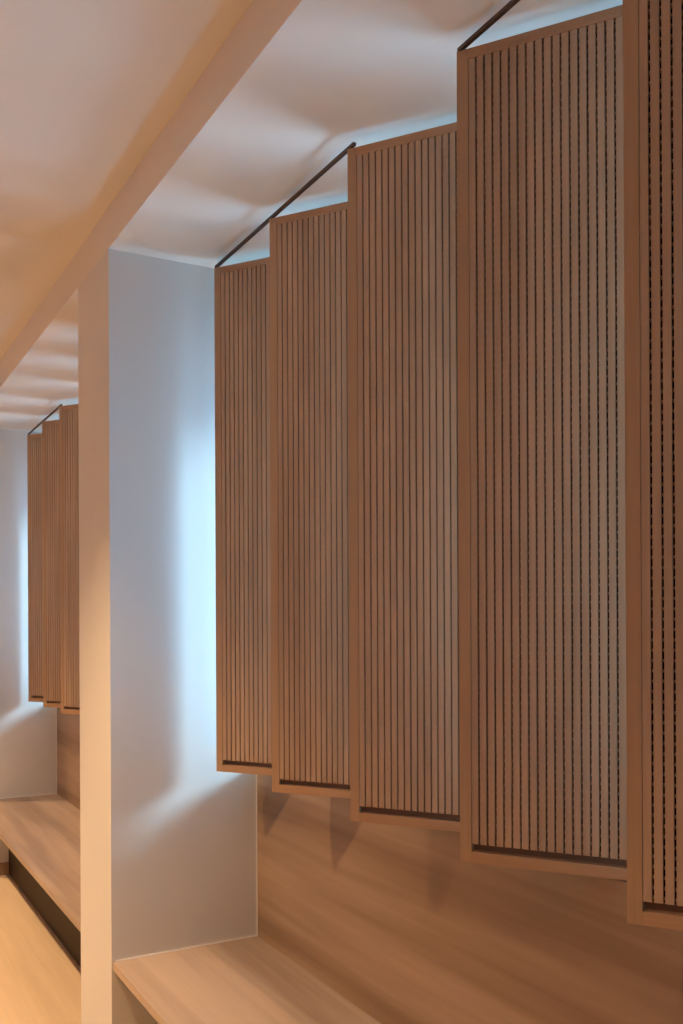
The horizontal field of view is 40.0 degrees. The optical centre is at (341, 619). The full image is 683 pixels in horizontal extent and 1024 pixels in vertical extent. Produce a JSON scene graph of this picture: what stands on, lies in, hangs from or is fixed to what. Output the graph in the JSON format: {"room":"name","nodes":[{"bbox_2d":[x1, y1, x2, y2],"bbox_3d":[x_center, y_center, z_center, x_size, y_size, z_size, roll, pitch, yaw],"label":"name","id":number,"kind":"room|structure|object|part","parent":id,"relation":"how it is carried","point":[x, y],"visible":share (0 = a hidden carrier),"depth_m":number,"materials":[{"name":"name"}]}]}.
{"room":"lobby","nodes":[
{"label":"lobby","id":0,"kind":"room"},
{"bbox_2d":[0,429,56,862],"bbox_3d":[-2.007,0.188,6.243,1.010,2.650,1.141,0,0,-29],"label":"wall","id":1,"kind":"structure","parent":0,"point":[28,759],"depth_m":5.62,"materials":[{"name":"white paint"}]},
{"bbox_2d":[0,862,8,874],"bbox_3d":[-2.069,1.478,5.544,0.210,0.070,0.012,0,0,-29],"label":"baseboard","id":2,"kind":"structure","parent":1,"relation":"attached to","point":[4,867],"depth_m":5.58,"materials":[{"name":"brown wood"}]},
{"bbox_2d":[0,708,56,798],"bbox_3d":[-1.947,0.777,5.620,0.478,0.570,0.003,0,0,-29],"label":"trim","id":3,"kind":"structure","parent":1,"relation":"attached to","point":[56,708],"depth_m":5.73,"materials":[{"name":"white"}]},
{"bbox_2d":[0,874,80,1023],"bbox_3d":[-1.726,1.569,1.665,5.000,0.120,9.400,0,0,-29],"label":"floor","id":4,"kind":"structure","parent":0,"point":[40,980],"depth_m":4.04,"materials":[{"name":"brown wood"}]},
{"bbox_2d":[0,794,80,966],"bbox_3d":[-1.315,1.284,4.484,0.487,0.450,2.597,0,0,-29],"label":"bench","id":5,"kind":"object","parent":4,"relation":"on","point":[41,833],"visible":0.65,"depth_m":4.52,"materials":[{"name":"brown wood"}]},
{"bbox_2d":[113,936,380,1023],"bbox_3d":[0.142,1.275,1.878,0.487,0.450,2.597,0,0,-29],"label":"bench","id":6,"kind":"object","parent":4,"relation":"on","point":[246,980],"visible":1,"depth_m":2.68,"materials":[{"name":"brown wood"}]},
{"bbox_2d":[0,0,253,360],"bbox_3d":[-2.181,-1.377,1.420,3.990,0.224,9.400,0,0,-29],"label":"ceiling","id":7,"kind":"structure","parent":0,"point":[88,87],"depth_m":2.32,"materials":[{"name":"white paint"}]},
{"bbox_2d":[78,248,256,1023],"bbox_3d":[-0.366,0.179,3.308,1.010,2.650,0.388,0,0,-29],"label":"wall","id":8,"kind":"structure","parent":0,"point":[168,838],"depth_m":2.98,"materials":[{"name":"white paint"}]},
{"bbox_2d":[116,774,257,961],"bbox_3d":[-0.489,0.769,3.013,0.478,0.570,0.003,0,0,-29],"label":"trim","id":9,"kind":"structure","parent":8,"relation":"attached to","point":[256,774],"depth_m":3.12,"materials":[{"name":"white"}]},
{"bbox_2d":[0,0,622,431],"bbox_3d":[0.001,-1.323,2.640,1.010,0.350,9.400,0,0,-29],"label":"ceiling","id":10,"kind":"structure","parent":0,"point":[294,83],"depth_m":2.20,"materials":[{"name":"white paint"}]},
{"bbox_2d":[28,404,61,434],"bbox_3d":[-1.661,-1.112,5.237,0.009,0.008,0.872,0,0,-29],"label":"ceiling track","id":11,"kind":"object","parent":10,"relation":"attached to","point":[57,408],"visible":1,"depth_m":5.20,"materials":[{"name":"brown metal"}]},
{"bbox_2d":[27,433,42,701],"bbox_3d":[-1.685,-0.310,5.532,0.409,1.594,0.028,0,0,26],"label":"slatted screen","id":12,"kind":"object","parent":11,"relation":"hanging from","point":[34,441],"visible":0.38,"depth_m":5.59,"materials":[{"name":"brown wood"}]},
{"bbox_3d":[-1.689,-1.097,5.533,0.362,0.020,0.028,0,0,26],"label":"rail","id":13,"kind":"part","parent":12,"relation":"part of","materials":[{"name":"brown wood"}]},
{"bbox_3d":[-1.682,0.476,5.532,0.362,0.022,0.028,0,0,26],"label":"rail","id":14,"kind":"part","parent":12,"relation":"part of","materials":[{"name":"brown wood"}]},
{"bbox_2d":[42,420,59,707],"bbox_3d":[-1.479,-0.311,5.163,0.409,1.594,0.028,0,0,26],"label":"slatted screen","id":15,"kind":"object","parent":11,"relation":"hanging from","point":[50,488],"visible":0.31,"depth_m":5.22,"materials":[{"name":"brown wood"}]},
{"bbox_3d":[-1.482,-1.098,5.164,0.362,0.020,0.028,0,0,26],"label":"rail","id":16,"kind":"part","parent":15,"relation":"part of","materials":[{"name":"brown wood"}]},
{"bbox_3d":[-1.475,0.475,5.163,0.362,0.022,0.028,0,0,26],"label":"rail","id":17,"kind":"part","parent":15,"relation":"part of","materials":[{"name":"brown wood"}]},
{"bbox_2d":[59,404,79,713],"bbox_3d":[-1.272,-0.313,4.794,0.409,1.594,0.028,0,0,26],"label":"slatted screen","id":18,"kind":"object","parent":11,"relation":"hanging from","point":[68,414],"visible":0.34,"depth_m":4.84,"materials":[{"name":"brown wood"}]},
{"bbox_3d":[-1.276,-1.099,4.795,0.362,0.020,0.028,0,0,26],"label":"rail","id":19,"kind":"part","parent":18,"relation":"part of","materials":[{"name":"brown wood"}]},
{"bbox_3d":[-1.269,0.473,4.794,0.362,0.022,0.028,0,0,26],"label":"rail","id":20,"kind":"part","parent":18,"relation":"part of","materials":[{"name":"brown wood"}]},
{"bbox_2d":[215,142,355,267],"bbox_3d":[-0.184,-1.121,2.596,0.009,0.008,0.881,0,0,-29],"label":"ceiling track","id":21,"kind":"object","parent":10,"relation":"attached to","point":[343,153],"visible":1,"depth_m":2.51,"materials":[{"name":"brown metal"}]},
{"bbox_2d":[214,257,271,775],"bbox_3d":[-0.210,-0.319,2.895,0.409,1.594,0.028,0,0,26],"label":"slatted screen","id":22,"kind":"object","parent":21,"relation":"hanging from","point":[241,290],"visible":0.45,"depth_m":2.93,"materials":[{"name":"brown wood"}]},
{"bbox_3d":[-0.214,-1.105,2.895,0.362,0.020,0.028,0,0,26],"label":"rail","id":23,"kind":"part","parent":22,"relation":"part of","materials":[{"name":"brown wood"}]},
{"bbox_3d":[-0.206,0.467,2.894,0.362,0.022,0.028,0,0,26],"label":"rail","id":24,"kind":"part","parent":22,"relation":"part of","materials":[{"name":"brown wood"}]},
{"bbox_2d":[269,201,349,798],"bbox_3d":[-0.007,-0.320,2.532,0.409,1.594,0.028,0,0,26],"label":"slatted screen","id":25,"kind":"object","parent":21,"relation":"hanging from","point":[310,606],"visible":0.6,"depth_m":2.56,"materials":[{"name":"brown wood"}]},
{"bbox_3d":[-0.011,-1.107,2.533,0.362,0.020,0.028,0,0,26],"label":"rail","id":26,"kind":"part","parent":25,"relation":"part of","materials":[{"name":"brown wood"}]},
{"bbox_3d":[-0.004,0.466,2.531,0.362,0.022,0.028,0,0,26],"label":"rail","id":27,"kind":"part","parent":25,"relation":"part of","materials":[{"name":"brown wood"}]},
{"bbox_2d":[347,122,459,831],"bbox_3d":[0.207,-0.321,2.149,0.409,1.594,0.028,0,0,26],"label":"slatted screen","id":28,"kind":"object","parent":21,"relation":"hanging from","point":[403,262],"visible":0.69,"depth_m":2.17,"materials":[{"name":"brown wood"}]},
{"bbox_3d":[0.203,-1.108,2.149,0.362,0.020,0.028,0,0,26],"label":"rail","id":29,"kind":"part","parent":28,"relation":"part of","materials":[{"name":"brown wood"}]},
{"bbox_3d":[0.211,0.465,2.148,0.362,0.022,0.028,0,0,26],"label":"rail","id":30,"kind":"part","parent":28,"relation":"part of","materials":[{"name":"brown wood"}]},
{"bbox_2d":[457,0,519,51],"bbox_3d":[0.445,-1.124,1.471,0.009,0.008,0.875,0,0,-29],"label":"ceiling track","id":31,"kind":"object","parent":10,"relation":"attached to","point":[511,3],"visible":1,"depth_m":1.77,"materials":[{"name":"brown metal"}]},
{"bbox_2d":[457,5,626,880],"bbox_3d":[0.419,-0.323,1.769,0.409,1.594,0.028,0,0,26],"label":"slatted screen","id":32,"kind":"object","parent":31,"relation":"hanging from","point":[540,183],"visible":0.77,"depth_m":1.77,"materials":[{"name":"brown wood"}]},
{"bbox_3d":[0.416,-1.109,1.770,0.362,0.020,0.028,0,0,26],"label":"rail","id":33,"kind":"part","parent":32,"relation":"part of","materials":[{"name":"brown wood"}]},
{"bbox_3d":[0.423,0.464,1.768,0.362,0.022,0.028,0,0,26],"label":"rail","id":34,"kind":"part","parent":32,"relation":"part of","materials":[{"name":"brown wood"}]},
{"bbox_2d":[623,0,682,930],"bbox_3d":[0.632,-0.324,1.389,0.409,1.594,0.028,0,0,26],"label":"slatted screen","id":35,"kind":"object","parent":31,"relation":"hanging from","point":[652,29],"visible":1,"depth_m":1.45,"materials":[{"name":"brown wood"}]},
{"bbox_3d":[0.635,0.462,1.389,0.362,0.022,0.028,0,0,26],"label":"rail","id":36,"kind":"part","parent":35,"relation":"part of","materials":[{"name":"brown wood"}]},
{"bbox_3d":[-0.869,0.997,4.735,0.501,1.020,2.599,0,0,-29],"label":"wall","id":37,"kind":"structure","parent":0,"visible":0},
{"bbox_2d":[57,708,79,809],"bbox_3d":[-1.095,0.997,4.608,0.019,1.022,2.599,0,0,-29],"label":"wainscot panel","id":38,"kind":"object","parent":37,"relation":"attached to","point":[68,725],"visible":0.08,"depth_m":5.47,"materials":[{"name":"brown wood"}]},
{"bbox_3d":[0.589,0.988,2.129,0.501,1.020,2.599,0,0,-29],"label":"window sill","id":39,"kind":"structure","parent":0,"visible":0},
{"bbox_2d":[257,775,682,1023],"bbox_3d":[0.362,0.988,2.002,0.019,1.022,2.599,0,0,-29],"label":"wainscot panel","id":40,"kind":"object","parent":39,"relation":"attached to","point":[391,919],"visible":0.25,"depth_m":2.20,"materials":[{"name":"brown wood"}]}
]}

